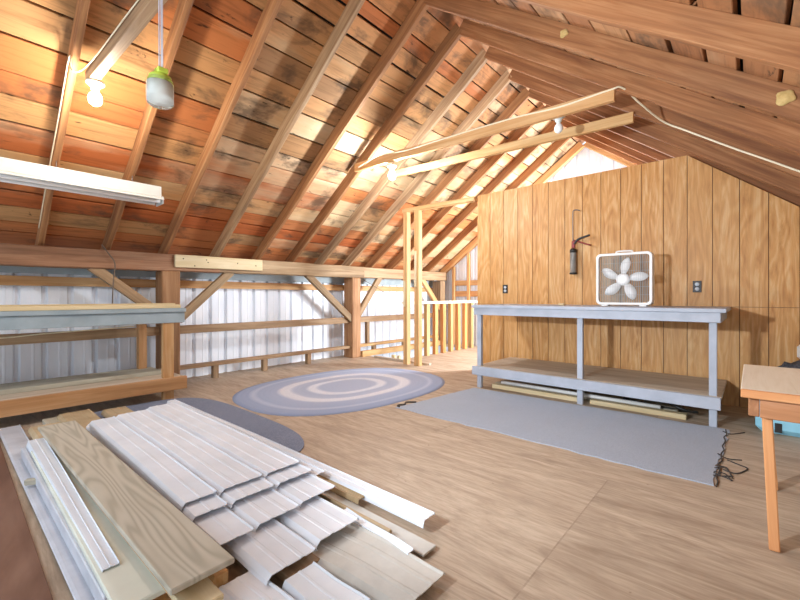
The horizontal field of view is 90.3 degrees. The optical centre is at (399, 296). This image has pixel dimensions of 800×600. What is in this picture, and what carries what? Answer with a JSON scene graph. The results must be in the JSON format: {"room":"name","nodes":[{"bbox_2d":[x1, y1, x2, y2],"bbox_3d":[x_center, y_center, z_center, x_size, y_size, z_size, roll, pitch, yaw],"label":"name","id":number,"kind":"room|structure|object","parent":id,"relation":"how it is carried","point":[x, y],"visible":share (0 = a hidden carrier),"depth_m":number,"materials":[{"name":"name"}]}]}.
{"room":"farm building","nodes":[
{"label":"farm building","id":0,"kind":"room"},
{"bbox_2d":[0,272,432,383],"bbox_3d":[-1.940,0.990,6.127,0.035,2.720,8.609,0,0,41],"label":"wall","id":1,"kind":"structure","parent":0,"point":[35,361],"depth_m":5.41,"materials":[{"name":"white metal"}]},
{"bbox_2d":[0,275,432,291],"bbox_3d":[-1.975,-0.164,6.019,0.043,0.097,8.400,0,0,41],"label":"rail","id":2,"kind":"object","parent":1,"relation":"attached to","point":[4,279],"depth_m":4.79,"materials":[{"name":"orange wood"}]},
{"bbox_2d":[0,266,432,286],"bbox_3d":[-1.980,-0.305,6.024,0.028,0.130,8.400,0,0,41],"label":"board","id":3,"kind":"object","parent":1,"relation":"attached to","point":[6,269],"visible":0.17,"depth_m":5.27,"materials":[{"name":"blue paint"}]},
{"bbox_2d":[0,0,584,280],"bbox_3d":[-0.834,-1.588,5.140,3.698,2.671,8.695,0,0,41],"label":"ceiling","id":4,"kind":"structure","parent":0,"point":[35,35],"depth_m":3.94,"materials":[{"name":"wood"}]},
{"bbox_2d":[35,0,90,245],"bbox_3d":[-2.527,-1.549,3.021,3.414,2.497,0.054,0,0,41],"label":"rafter","id":5,"kind":"object","parent":4,"relation":"attached to","point":[82,6],"visible":0.73,"depth_m":3.00,"materials":[{"name":"brown wood"}]},
{"bbox_2d":[0,157,163,206],"bbox_3d":[-3.136,-1.021,3.020,0.260,0.242,2.370,0,0,41],"label":"fluorescent fixture","id":6,"kind":"object","parent":5,"relation":"hanging from","point":[13,171],"visible":1,"depth_m":3.38,"materials":[{"name":"white metal"}]},
{"bbox_2d":[38,0,138,227],"bbox_3d":[-2.249,-1.169,2.777,3.056,1.045,0.083,0,0,39],"label":"cable","id":7,"kind":"object","parent":5,"relation":"attached to","point":[137,1],"visible":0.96,"depth_m":2.82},
{"bbox_2d":[85,0,166,82],"bbox_3d":[-1.178,-1.580,2.003,2.624,0.091,0.061,-2,-1,39],"label":"tie","id":8,"kind":"object","parent":4,"relation":"attached to","point":[144,11],"visible":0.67,"depth_m":2.35,"materials":[{"name":"brown wood"}]},
{"bbox_2d":[85,78,104,105],"bbox_3d":[-2.137,-1.424,2.791,0.110,0.163,0.110,0,0,41],"label":"light bulb","id":9,"kind":"object","parent":8,"relation":"hanging from","point":[94,97],"visible":1,"depth_m":2.77,"materials":[{"name":"glass"}]},
{"bbox_2d":[100,0,193,249],"bbox_3d":[-2.168,-1.549,3.427,3.414,2.497,0.053,0,0,42],"label":"rafter","id":10,"kind":"object","parent":4,"relation":"attached to","point":[183,9],"visible":0.66,"depth_m":3.43,"materials":[{"name":"brown wood"}]},
{"bbox_2d":[158,0,282,253],"bbox_3d":[-1.794,-1.549,3.850,3.414,2.497,0.051,0,0,42],"label":"rafter","id":11,"kind":"object","parent":4,"relation":"attached to","point":[270,11],"visible":0.88,"depth_m":3.67,"materials":[{"name":"brown wood"}]},
{"bbox_2d":[209,0,364,256],"bbox_3d":[-1.391,-1.549,4.305,3.414,2.497,0.053,0,0,42],"label":"rafter","id":12,"kind":"object","parent":4,"relation":"attached to","point":[353,7],"visible":0.89,"depth_m":4.00,"materials":[{"name":"brown wood"}]},
{"bbox_2d":[251,0,427,259],"bbox_3d":[-1.004,-1.549,4.744,3.414,2.497,0.053,0,0,42],"label":"rafter","id":13,"kind":"object","parent":4,"relation":"attached to","point":[418,10],"visible":0.88,"depth_m":4.33,"materials":[{"name":"brown wood"}]},
{"bbox_2d":[285,24,461,261],"bbox_3d":[-0.636,-1.549,5.159,3.414,2.497,0.049,0,0,42],"label":"rafter","id":14,"kind":"object","parent":4,"relation":"attached to","point":[453,36],"visible":0.84,"depth_m":4.72,"materials":[{"name":"brown wood"}]},
{"bbox_2d":[354,88,615,171],"bbox_3d":[0.546,-1.590,4.036,2.951,0.112,0.050,2,1,41],"label":"tie","id":15,"kind":"object","parent":14,"relation":"attached to","point":[608,97],"visible":0.93,"depth_m":3.68,"materials":[{"name":"orange wood"}]},
{"bbox_2d":[358,86,799,172],"bbox_3d":[1.171,-1.171,3.623,4.254,1.012,0.534,0,0,31],"label":"cable","id":16,"kind":"object","parent":15,"relation":"attached to","point":[621,87],"visible":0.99,"depth_m":3.21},
{"bbox_2d":[314,48,487,263],"bbox_3d":[-0.277,-1.549,5.565,3.414,2.497,0.053,0,0,41],"label":"rafter","id":17,"kind":"object","parent":4,"relation":"attached to","point":[476,65],"visible":0.81,"depth_m":5.10,"materials":[{"name":"brown wood"}]},
{"bbox_2d":[339,70,511,277],"bbox_3d":[0.103,-1.549,5.995,3.414,2.497,0.052,0,0,41],"label":"rafter","id":18,"kind":"object","parent":4,"relation":"attached to","point":[503,81],"visible":0.77,"depth_m":5.77,"materials":[{"name":"brown wood"}]},
{"bbox_2d":[362,88,530,278],"bbox_3d":[0.462,-1.549,6.401,3.414,2.497,0.052,0,0,41],"label":"rafter","id":19,"kind":"object","parent":4,"relation":"attached to","point":[523,96],"visible":0.67,"depth_m":6.12,"materials":[{"name":"brown wood"}]},
{"bbox_2d":[382,103,544,279],"bbox_3d":[0.839,-1.549,6.827,3.414,2.497,0.052,0,0,41],"label":"rafter","id":20,"kind":"object","parent":4,"relation":"attached to","point":[519,133],"visible":0.63,"depth_m":6.57,"materials":[{"name":"brown wood"}]},
{"bbox_2d":[401,120,556,280],"bbox_3d":[1.217,-1.549,7.255,3.414,2.497,0.053,0,0,41],"label":"rafter","id":21,"kind":"object","parent":4,"relation":"attached to","point":[526,152],"visible":0.68,"depth_m":6.96,"materials":[{"name":"brown wood"}]},
{"bbox_2d":[422,138,569,270],"bbox_3d":[1.588,-1.549,7.674,3.414,2.497,0.052,0,0,42],"label":"rafter","id":22,"kind":"object","parent":4,"relation":"attached to","point":[556,145],"visible":0.66,"depth_m":7.20,"materials":[{"name":"brown wood"}]},
{"bbox_2d":[439,141,583,272],"bbox_3d":[2.028,-1.565,8.112,3.265,2.381,0.090,0,0,41],"label":"rafter","id":23,"kind":"object","parent":4,"relation":"attached to","point":[579,146],"visible":0.42,"depth_m":7.44,"materials":[{"name":"orange wood"}]},
{"bbox_2d":[0,343,799,599],"bbox_3d":[0.468,1.080,3.925,6.700,0.060,8.500,0,0,41],"label":"floor","id":24,"kind":"structure","parent":0,"point":[514,518],"depth_m":2.02,"materials":[{"name":"brown wood"}]},
{"bbox_2d":[0,445,52,599],"bbox_3d":[-2.348,1.044,1.632,3.080,0.011,1.135,0,0,41],"label":"sheet","id":25,"kind":"object","parent":24,"relation":"on","point":[22,576],"visible":1,"depth_m":1.61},
{"bbox_2d":[42,417,57,424],"bbox_3d":[-2.712,1.019,3.160,0.450,0.038,0.140,0,0,41],"label":"board","id":26,"kind":"object","parent":24,"relation":"on","point":[54,419],"visible":0.24,"depth_m":3.22,"materials":[{"name":"brown wood"}]},
{"bbox_2d":[57,409,100,441],"bbox_3d":[-2.269,0.984,2.928,1.280,0.045,0.220,0,0,41],"label":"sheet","id":27,"kind":"object","parent":26,"relation":"on","point":[83,417],"visible":0.35,"depth_m":3.20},
{"bbox_2d":[86,424,254,545],"bbox_3d":[-1.444,0.944,2.262,2.160,0.043,0.155,0,0,41],"label":"sheet","id":28,"kind":"object","parent":27,"relation":"on","point":[222,525],"visible":0.2,"depth_m":1.64,"materials":[{"name":"white metal"}]},
{"bbox_2d":[89,426,228,521],"bbox_3d":[-1.493,0.920,2.305,1.830,0.043,0.155,0,0,41],"label":"sheet","id":29,"kind":"object","parent":28,"relation":"on","point":[195,508],"visible":0.28,"depth_m":1.76,"materials":[{"name":"white metal"}]},
{"bbox_2d":[89,416,217,510],"bbox_3d":[-1.534,0.902,2.341,1.720,0.043,0.155,0,0,41],"label":"sheet","id":30,"kind":"object","parent":29,"relation":"on","point":[181,486],"visible":1,"depth_m":2.12,"materials":[{"name":"white metal"}]},
{"bbox_2d":[0,424,106,599],"bbox_3d":[-1.993,1.000,2.200,2.902,0.080,0.130,0,0,41],"label":"metal trim strip","id":31,"kind":"object","parent":24,"relation":"on","point":[13,438],"depth_m":1.76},
{"bbox_2d":[28,421,59,446],"bbox_3d":[-2.310,0.979,2.671,1.000,0.045,0.180,0,0,41],"label":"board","id":32,"kind":"object","parent":31,"relation":"on","point":[34,433],"visible":0.15,"depth_m":2.87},
{"bbox_2d":[166,577,223,599],"bbox_3d":[-1.402,0.940,1.917,2.160,0.020,0.110,0,0,41],"label":"plank","id":33,"kind":"object","parent":32,"relation":"on","point":[205,589],"visible":0.24,"depth_m":1.25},
{"bbox_2d":[30,449,165,599],"bbox_3d":[-1.501,0.950,1.865,1.880,0.020,0.150,0,0,41],"label":"plank","id":34,"kind":"object","parent":33,"relation":"on","point":[130,579],"visible":0.33,"depth_m":1.40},
{"bbox_2d":[26,437,119,571],"bbox_3d":[-1.688,0.952,1.986,1.840,0.067,0.090,0,0,41],"label":"trim","id":35,"kind":"structure","parent":34,"relation":"on","point":[100,549],"depth_m":1.79,"materials":[{"name":"white metal"}]},
{"bbox_2d":[38,420,233,595],"bbox_3d":[-1.496,0.899,2.007,2.300,0.049,0.200,0,0,40],"label":"plank","id":36,"kind":"object","parent":33,"relation":"on","point":[179,554],"visible":1,"depth_m":1.60,"materials":[{"name":"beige wood"}]},
{"bbox_2d":[0,308,186,417],"bbox_3d":[-3.359,0.583,3.398,0.705,0.935,2.640,0,0,41],"label":"workbench","id":37,"kind":"object","parent":24,"relation":"on","point":[21,403],"visible":0.91,"depth_m":3.65,"materials":[{"name":"blue paint"}]},
{"bbox_2d":[0,367,160,394],"bbox_3d":[-3.472,0.804,3.471,0.360,0.038,2.400,0,0,41],"label":"plank","id":38,"kind":"object","parent":37,"relation":"on","point":[33,385],"visible":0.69,"depth_m":3.79,"materials":[{"name":"brown wood"}]},
{"bbox_2d":[0,303,174,306],"bbox_3d":[-3.265,0.089,3.275,0.090,0.049,2.580,0,0,41],"label":"lumber","id":39,"kind":"object","parent":37,"relation":"on","point":[130,303],"visible":0.41,"depth_m":3.62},
{"bbox_2d":[0,304,180,310],"bbox_3d":[-3.185,0.096,3.217,0.085,0.036,2.600,0,0,41],"label":"lumber","id":40,"kind":"object","parent":37,"relation":"on","point":[90,307],"visible":0.97,"depth_m":3.57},
{"bbox_2d":[0,369,182,400],"bbox_3d":[-3.375,0.837,3.399,0.640,0.026,2.620,0,0,41],"label":"shelf","id":41,"kind":"object","parent":37,"relation":"attached to","point":[20,395],"depth_m":3.62,"materials":[{"name":"brown wood"}]},
{"bbox_2d":[156,271,179,373],"bbox_3d":[-2.783,0.371,4.771,0.230,1.358,0.200,0,0,41],"label":"timber post","id":42,"kind":"object","parent":24,"relation":"on","point":[167,282],"visible":0.48,"depth_m":4.71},
{"bbox_2d":[0,327,158,345],"bbox_3d":[-3.716,0.400,3.707,0.060,0.100,2.630,0,0,41],"label":"rail","id":43,"kind":"object","parent":42,"relation":"attached to","point":[151,331],"visible":1,"depth_m":4.08,"materials":[{"name":"brown wood"}]},
{"bbox_2d":[0,243,219,272],"bbox_3d":[-3.480,-0.399,3.945,0.188,0.207,3.300,0,0,41],"label":"beam","id":44,"kind":"structure","parent":42,"relation":"on","point":[23,255],"depth_m":4.09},
{"bbox_2d":[174,254,262,270],"bbox_3d":[-2.291,-0.434,5.123,0.034,0.150,1.120,0,1,41],"label":"board","id":45,"kind":"object","parent":44,"relation":"attached to","point":[185,261],"visible":1,"depth_m":5.06,"materials":[{"name":"beige wood"}]},
{"bbox_2d":[87,268,151,302],"bbox_3d":[-3.013,-0.048,4.427,0.070,0.627,0.738,0,0,41],"label":"diagonal brace","id":46,"kind":"object","parent":42,"relation":"attached to","point":[104,275],"visible":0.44,"depth_m":4.33,"materials":[{"name":"brown wood"}]},
{"bbox_2d":[180,273,233,322],"bbox_3d":[-2.467,-0.028,5.045,0.070,0.682,0.713,0,0,41],"label":"diagonal brace","id":47,"kind":"object","parent":42,"relation":"attached to","point":[223,278],"visible":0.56,"depth_m":5.03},
{"bbox_2d":[180,317,348,333],"bbox_3d":[-1.805,0.400,5.869,0.060,0.100,2.740,0,0,41],"label":"rail","id":48,"kind":"object","parent":42,"relation":"attached to","point":[184,329],"visible":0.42,"depth_m":5.59,"materials":[{"name":"brown wood"}]},
{"bbox_2d":[94,398,303,451],"bbox_3d":[-1.728,1.045,3.103,2.240,0.010,1.240,0,0,41],"label":"rug","id":49,"kind":"object","parent":24,"relation":"on","point":[274,431],"visible":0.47,"depth_m":3.41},
{"bbox_2d":[101,406,133,417],"bbox_3d":[-2.067,0.994,3.097,1.200,0.045,0.180,0,0,41],"label":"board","id":50,"kind":"object","parent":49,"relation":"on","point":[112,412],"visible":0.23,"depth_m":3.40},
{"bbox_2d":[208,567,227,587],"bbox_3d":[-1.208,0.999,1.903,1.570,0.078,0.050,0,0,41],"label":"board","id":51,"kind":"object","parent":24,"relation":"on","point":[220,578],"visible":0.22,"depth_m":1.38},
{"bbox_2d":[218,571,294,599],"bbox_3d":[-0.455,1.011,1.290,0.350,0.047,0.210,0,0,41],"label":"sheet","id":52,"kind":"object","parent":24,"relation":"on","point":[246,586],"visible":0.94,"depth_m":1.35,"materials":[{"name":"white metal"}]},
{"bbox_2d":[221,518,316,585],"bbox_3d":[-0.894,0.979,1.895,1.350,0.045,0.215,0,0,41],"label":"sheet","id":53,"kind":"object","parent":52,"relation":"on","point":[273,547],"visible":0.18,"depth_m":1.53,"materials":[{"name":"white metal"}]},
{"bbox_2d":[225,487,300,531],"bbox_3d":[-1.336,0.945,2.429,2.180,0.043,0.220,0,0,41],"label":"sheet","id":54,"kind":"object","parent":53,"relation":"on","point":[260,507],"visible":0.16,"depth_m":1.78,"materials":[{"name":"white metal"}]},
{"bbox_2d":[220,476,274,508],"bbox_3d":[-1.377,0.920,2.466,1.870,0.043,0.220,0,0,41],"label":"sheet","id":55,"kind":"object","parent":54,"relation":"on","point":[234,493],"visible":0.14,"depth_m":1.88,"materials":[{"name":"white metal"}]},
{"bbox_2d":[116,409,263,495],"bbox_3d":[-1.418,0.903,2.502,1.760,0.043,0.220,0,0,41],"label":"sheet","id":56,"kind":"object","parent":55,"relation":"on","point":[214,466],"visible":0.9,"depth_m":2.29,"materials":[{"name":"white metal"}]},
{"bbox_2d":[180,345,349,377],"bbox_3d":[-1.801,0.945,5.865,0.110,0.210,2.740,0,0,41],"label":"rail","id":57,"kind":"object","parent":24,"relation":"on","point":[214,365],"visible":0.91,"depth_m":5.62,"materials":[{"name":"brown wood"}]},
{"bbox_2d":[274,553,319,582],"bbox_3d":[-0.993,1.019,2.040,1.710,0.038,0.140,0,0,41],"label":"board","id":58,"kind":"object","parent":24,"relation":"on","point":[305,561],"visible":0.18,"depth_m":1.48,"materials":[{"name":"brown wood"}]},
{"bbox_2d":[167,399,434,527],"bbox_3d":[-1.025,0.994,2.789,3.070,0.045,0.085,0,0,41],"label":"trim rail","id":59,"kind":"object","parent":24,"relation":"on","point":[411,512],"visible":0.65,"depth_m":2.03,"materials":[{"name":"white metal"}]},
{"bbox_2d":[282,561,370,599],"bbox_3d":[-0.253,1.011,1.352,0.282,0.060,0.150,0,0,37],"label":"sheet","id":60,"kind":"object","parent":24,"relation":"on","point":[313,582],"visible":0.97,"depth_m":1.37,"materials":[{"name":"white metal"}]},
{"bbox_2d":[232,368,444,415],"bbox_3d":[-0.613,1.044,4.681,1.929,0.012,2.571,0,0,41],"label":"oval rug","id":61,"kind":"object","parent":24,"relation":"on","point":[347,390],"visible":1,"depth_m":4.35,"materials":[{"name":"fabric"}]},
{"bbox_2d":[317,475,363,503],"bbox_3d":[-1.109,1.011,2.783,2.450,0.040,0.040,0,0,41],"label":"plank","id":62,"kind":"object","parent":24,"relation":"on","point":[343,491],"visible":0.12,"depth_m":2.04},
{"bbox_2d":[344,278,360,357],"bbox_3d":[-0.835,0.358,6.973,0.230,1.383,0.200,0,0,41],"label":"timber post","id":63,"kind":"object","parent":24,"relation":"on","point":[352,286],"visible":0.9,"depth_m":6.89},
{"bbox_2d":[220,260,363,277],"bbox_3d":[-1.542,-0.425,6.136,0.187,0.202,2.550,0,1,41],"label":"beam","id":64,"kind":"structure","parent":63,"relation":"on","point":[269,267],"depth_m":6.09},
{"bbox_2d":[304,276,350,321],"bbox_3d":[-1.145,0.018,6.540,0.070,0.818,0.978,0,0,41],"label":"diagonal brace","id":65,"kind":"object","parent":63,"relation":"attached to","point":[311,279],"visible":0.76,"depth_m":6.48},
{"bbox_2d":[361,278,381,314],"bbox_3d":[-0.562,-0.020,7.199,0.070,0.758,0.633,0,0,41],"label":"diagonal brace","id":66,"kind":"object","parent":63,"relation":"attached to","point":[372,289],"visible":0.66,"depth_m":7.18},
{"bbox_2d":[361,335,438,348],"bbox_3d":[0.027,0.945,7.933,0.110,0.210,2.380,0,0,41],"label":"rail","id":67,"kind":"object","parent":63,"relation":"attached to","point":[372,344],"visible":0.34,"depth_m":7.51,"materials":[{"name":"brown wood"}]},
{"bbox_2d":[318,493,391,533],"bbox_3d":[-0.583,1.014,2.171,1.450,0.048,0.017,0,0,41],"label":"strip","id":68,"kind":"object","parent":24,"relation":"on","point":[333,501],"visible":0.18,"depth_m":1.84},
{"bbox_2d":[312,522,444,599],"bbox_3d":[-0.136,1.015,1.522,0.540,0.042,0.300,0,0,41],"label":"sheet","id":69,"kind":"object","parent":24,"relation":"on","point":[367,562],"visible":0.83,"depth_m":1.49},
{"bbox_2d":[274,496,358,550],"bbox_3d":[-0.748,0.978,2.083,1.320,0.045,0.230,0,0,41],"label":"sheet","id":70,"kind":"object","parent":69,"relation":"on","point":[317,518],"visible":0.27,"depth_m":1.72,"materials":[{"name":"white metal"}]},
{"bbox_2d":[180,403,335,508],"bbox_3d":[-1.192,0.945,2.653,2.220,0.043,0.295,0,0,41],"label":"sheet","id":71,"kind":"object","parent":70,"relation":"on","point":[301,488],"depth_m":1.98,"materials":[{"name":"white metal"}]},
{"bbox_2d":[265,463,312,489],"bbox_3d":[-1.252,0.920,2.652,1.930,0.043,0.215,0,0,41],"label":"sheet","id":72,"kind":"object","parent":71,"relation":"on","point":[278,476],"visible":0.12,"depth_m":2.05,"materials":[{"name":"white metal"}]},
{"bbox_2d":[148,402,300,477],"bbox_3d":[-1.293,0.902,2.689,1.820,0.043,0.215,0,0,41],"label":"sheet","id":73,"kind":"object","parent":72,"relation":"on","point":[259,456],"visible":0.92,"depth_m":2.48,"materials":[{"name":"white metal"}]},
{"bbox_2d":[344,507,412,554],"bbox_3d":[-0.110,1.008,1.702,0.422,0.051,0.035,0,0,44],"label":"trim","id":74,"kind":"structure","parent":24,"relation":"on","point":[362,522],"depth_m":1.67,"materials":[{"name":"white metal"}]},
{"bbox_2d":[323,490,435,556],"bbox_3d":[-0.335,1.033,2.022,1.220,0.010,0.085,0,0,41],"label":"strip","id":75,"kind":"object","parent":24,"relation":"on","point":[420,546],"visible":0.48,"depth_m":1.74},
{"bbox_2d":[360,340,439,356],"bbox_3d":[0.089,1.000,7.851,0.070,0.100,2.320,0,0,41],"label":"board","id":76,"kind":"object","parent":24,"relation":"on","point":[378,351],"visible":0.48,"depth_m":7.40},
{"bbox_2d":[403,212,409,364],"bbox_3d":[0.104,-0.135,6.228,0.084,2.370,0.112,0,0,41],"label":"stud","id":77,"kind":"object","parent":24,"relation":"on","point":[406,215],"visible":1,"depth_m":6.20,"materials":[{"name":"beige wood"}]},
{"bbox_2d":[414,210,421,365],"bbox_3d":[0.273,-0.135,6.079,0.095,2.370,0.112,0,0,41],"label":"stud","id":78,"kind":"object","parent":24,"relation":"on","point":[417,213],"visible":1,"depth_m":6.04,"materials":[{"name":"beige wood"}]},
{"bbox_2d":[433,281,444,339],"bbox_3d":[0.868,0.347,8.898,0.230,1.406,0.180,0,0,41],"label":"timber post","id":79,"kind":"object","parent":24,"relation":"on","point":[438,286],"visible":0.42,"depth_m":8.81,"materials":[{"name":"brown wood"}]},
{"bbox_2d":[361,313,431,321],"bbox_3d":[0.023,0.400,7.936,0.060,0.100,2.380,0,0,41],"label":"rail","id":80,"kind":"object","parent":79,"relation":"attached to","point":[381,317],"visible":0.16,"depth_m":7.54,"materials":[{"name":"brown wood"}]},
{"bbox_2d":[364,267,446,280],"bbox_3d":[0.147,-0.447,8.060,0.160,0.185,2.570,0,0,41],"label":"beam","id":81,"kind":"structure","parent":79,"relation":"on","point":[374,273],"depth_m":7.70,"materials":[{"name":"brown wood"}]},
{"bbox_2d":[402,301,476,355],"bbox_3d":[0.834,0.562,7.539,0.120,0.975,2.300,0,0,41],"label":"guard rail","id":82,"kind":"object","parent":24,"relation":"on","point":[426,303],"visible":0.94,"depth_m":7.65,"materials":[{"name":"brown wood"}]},
{"bbox_2d":[452,267,454,344],"bbox_3d":[1.191,0.192,8.819,0.060,1.717,0.050,0,0,41],"label":"stud","id":83,"kind":"object","parent":24,"relation":"on","point":[453,268],"visible":0.76,"depth_m":8.79,"materials":[{"name":"orange wood"}]},
{"bbox_2d":[467,253,469,345],"bbox_3d":[1.476,0.056,8.567,0.060,1.988,0.050,0,0,41],"label":"stud","id":84,"kind":"object","parent":24,"relation":"on","point":[468,254],"visible":0.72,"depth_m":8.54,"materials":[{"name":"orange wood"}]},
{"bbox_2d":[492,383,576,401],"bbox_3d":[1.450,1.027,4.311,0.960,0.044,0.080,0,0,41],"label":"board","id":85,"kind":"object","parent":24,"relation":"on","point":[568,397],"visible":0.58,"depth_m":4.27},
{"bbox_2d":[395,388,747,486],"bbox_3d":[1.300,1.042,3.428,2.562,0.018,1.280,0,0,41],"label":"carpet remnant","id":86,"kind":"object","parent":24,"relation":"on","point":[688,451],"visible":1,"depth_m":3.11,"materials":[{"name":"carpet"}]},
{"bbox_2d":[501,381,660,408],"bbox_3d":[1.778,1.000,4.139,1.581,0.040,0.047,0,0,43],"label":"pipe","id":87,"kind":"object","parent":24,"relation":"on","point":[502,382],"visible":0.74,"depth_m":4.03,"materials":[{"name":"plastic"}]},
{"bbox_2d":[495,379,681,411],"bbox_3d":[1.913,1.034,4.276,1.800,0.029,0.300,0,0,41],"label":"sheet","id":88,"kind":"object","parent":24,"relation":"on","point":[499,382],"visible":0.36,"depth_m":4.16,"materials":[{"name":"brown wood"}]},
{"bbox_2d":[472,304,730,426],"bbox_3d":[2.003,0.571,4.219,2.290,0.958,0.955,0,0,41],"label":"workbench","id":89,"kind":"object","parent":24,"relation":"on","point":[699,392],"visible":1,"depth_m":3.85,"materials":[{"name":"grey paint"}]},
{"bbox_2d":[476,357,726,399],"bbox_3d":[2.013,0.809,4.231,2.230,0.025,0.885,0,0,41],"label":"shelf","id":90,"kind":"object","parent":89,"relation":"attached to","point":[692,385],"depth_m":3.99,"materials":[{"name":"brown wood"}]},
{"bbox_2d":[596,250,653,305],"bbox_3d":[2.269,-0.191,4.027,0.504,0.566,0.110,0,0,41],"label":"box fan","id":91,"kind":"object","parent":89,"relation":"on","point":[623,279],"visible":1,"depth_m":4.01,"materials":[{"name":"white plastic"}]},
{"bbox_2d":[590,398,686,419],"bbox_3d":[2.173,1.027,3.672,0.770,0.044,0.080,0,0,41],"label":"board","id":92,"kind":"object","parent":24,"relation":"on","point":[636,408],"visible":1,"depth_m":3.62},
{"bbox_2d":[623,397,698,413],"bbox_3d":[2.391,0.990,3.686,0.603,0.105,0.174,0,0,41],"label":"coiled hose","id":93,"kind":"object","parent":24,"relation":"on","point":[681,409],"visible":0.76,"depth_m":3.60,"materials":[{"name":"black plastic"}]},
{"bbox_2d":[741,364,799,552],"bbox_3d":[1.982,0.722,1.770,0.696,0.663,0.842,0,0,41],"label":"work table","id":94,"kind":"object","parent":24,"relation":"on","point":[772,393],"visible":1,"depth_m":1.67,"materials":[{"name":"brown wood"}]},
{"bbox_2d":[755,416,799,436],"bbox_3d":[3.168,0.900,3.099,0.648,0.300,0.548,0,0,41],"label":"plastic tub","id":95,"kind":"object","parent":24,"relation":"on","point":[780,427],"visible":0.27,"depth_m":3.01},
{"bbox_2d":[438,143,626,352],"bbox_3d":[3.376,-0.198,7.046,6.721,5.095,0.035,0,0,41],"label":"wall","id":96,"kind":"structure","parent":0,"point":[587,161],"depth_m":7.44,"materials":[{"name":"white metal"}]},
{"bbox_2d":[459,0,799,124],"bbox_3d":[1.878,-1.553,2.741,3.700,2.745,8.695,0,0,41],"label":"ceiling","id":97,"kind":"structure","parent":0,"point":[787,12],"depth_m":2.17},
{"bbox_2d":[545,105,672,160],"bbox_3d":[3.349,-1.516,4.608,3.415,2.562,0.052,0,0,41],"label":"rafter","id":98,"kind":"object","parent":97,"relation":"attached to","point":[631,144],"visible":0.21,"depth_m":5.02,"materials":[{"name":"brown wood"}]},
{"bbox_2d":[561,119,657,162],"bbox_3d":[3.726,-1.516,5.035,3.415,2.562,0.051,0,0,42],"label":"rafter","id":99,"kind":"object","parent":97,"relation":"attached to","point":[594,136],"visible":0.2,"depth_m":5.62,"materials":[{"name":"brown wood"}]},
{"bbox_2d":[584,142,635,166],"bbox_3d":[4.478,-1.532,5.945,3.266,2.444,0.090,0,0,41],"label":"rafter","id":100,"kind":"object","parent":97,"relation":"attached to","point":[587,145],"visible":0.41,"depth_m":6.73,"materials":[{"name":"orange wood"}]},
{"bbox_2d":[576,135,645,164],"bbox_3d":[4.097,-1.516,5.454,3.415,2.562,0.052,0,0,42],"label":"rafter","id":101,"kind":"object","parent":97,"relation":"attached to","point":[602,146],"visible":0.16,"depth_m":6.16,"materials":[{"name":"brown wood"}]},
{"bbox_2d":[424,0,799,123],"bbox_3d":[1.506,-1.516,2.525,3.415,2.562,0.051,0,0,41],"label":"rafter","id":102,"kind":"object","parent":97,"relation":"attached to","point":[738,87],"visible":0.98,"depth_m":2.50,"materials":[{"name":"brown wood"}]},
{"bbox_2d":[776,90,795,105],"bbox_3d":[1.994,-1.030,2.057,0.077,0.077,0.024,0,0,41],"label":"foam dab","id":103,"kind":"object","parent":102,"relation":"attached to","point":[783,98],"visible":1,"depth_m":2.05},
{"bbox_2d":[460,19,799,155],"bbox_3d":[1.873,-1.516,2.939,3.415,2.562,0.052,0,0,41],"label":"rafter","id":104,"kind":"object","parent":97,"relation":"attached to","point":[784,135],"visible":0.98,"depth_m":2.93,"materials":[{"name":"brown wood"}]},
{"bbox_2d":[484,46,799,178],"bbox_3d":[2.232,-1.516,3.346,3.415,2.562,0.053,0,0,41],"label":"rafter","id":105,"kind":"object","parent":97,"relation":"attached to","point":[626,103],"visible":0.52,"depth_m":3.34,"materials":[{"name":"brown wood"}]},
{"bbox_2d":[394,112,633,177],"bbox_3d":[0.978,-1.597,4.382,2.801,0.093,0.044,2,1,41],"label":"tie","id":106,"kind":"object","parent":105,"relation":"attached to","point":[627,118],"visible":0.97,"depth_m":4.08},
{"bbox_2d":[508,70,799,196],"bbox_3d":[2.613,-1.516,3.777,3.415,2.562,0.051,0,0,41],"label":"rafter","id":107,"kind":"object","parent":97,"relation":"attached to","point":[778,179],"visible":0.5,"depth_m":3.71,"materials":[{"name":"brown wood"}]},
{"bbox_2d":[516,0,799,73],"bbox_3d":[1.118,-1.516,2.086,3.415,2.562,0.052,0,0,41],"label":"rafter","id":108,"kind":"object","parent":97,"relation":"attached to","point":[769,43],"visible":1,"depth_m":1.83,"materials":[{"name":"brown wood"}]},
{"bbox_2d":[529,89,799,207],"bbox_3d":[2.971,-1.516,4.181,3.415,2.562,0.052,0,0,42],"label":"rafter","id":109,"kind":"object","parent":97,"relation":"attached to","point":[638,137],"visible":0.33,"depth_m":4.27,"materials":[{"name":"brown wood"}]},
{"bbox_3d":[-0.019,-1.515,0.801,0.053,0.146,4.136,0,36,-49],"label":"rafter","id":110,"kind":"object","parent":97,"relation":"attached to","visible":0},
{"bbox_2d":[146,0,173,109],"bbox_3d":[-1.033,-1.639,1.715,0.104,1.627,0.104,0,0,41],"label":"pendant light","id":111,"kind":"object","parent":110,"relation":"hanging from","point":[159,86],"visible":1,"depth_m":1.69,"materials":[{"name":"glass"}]},
{"bbox_2d":[477,155,799,407],"bbox_3d":[2.496,-0.200,4.496,3.672,2.500,0.042,0,0,41],"label":"wall partition","id":112,"kind":"structure","parent":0,"point":[698,221],"depth_m":4.27,"materials":[{"name":"brown wood"}]},
{"bbox_2d":[402,196,475,212],"bbox_3d":[0.562,-1.373,5.971,1.192,0.105,0.090,0,0,31],"label":"door frame","id":113,"kind":"structure","parent":112,"relation":"attached to","point":[468,199],"depth_m":5.90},
{"bbox_2d":[570,209,590,274],"bbox_3d":[2.136,-0.659,4.720,0.240,0.775,0.084,0,0,41],"label":"gun","id":114,"kind":"object","parent":112,"relation":"hanging from","point":[573,252],"visible":1,"depth_m":4.74,"materials":[{"name":"black plastic"}]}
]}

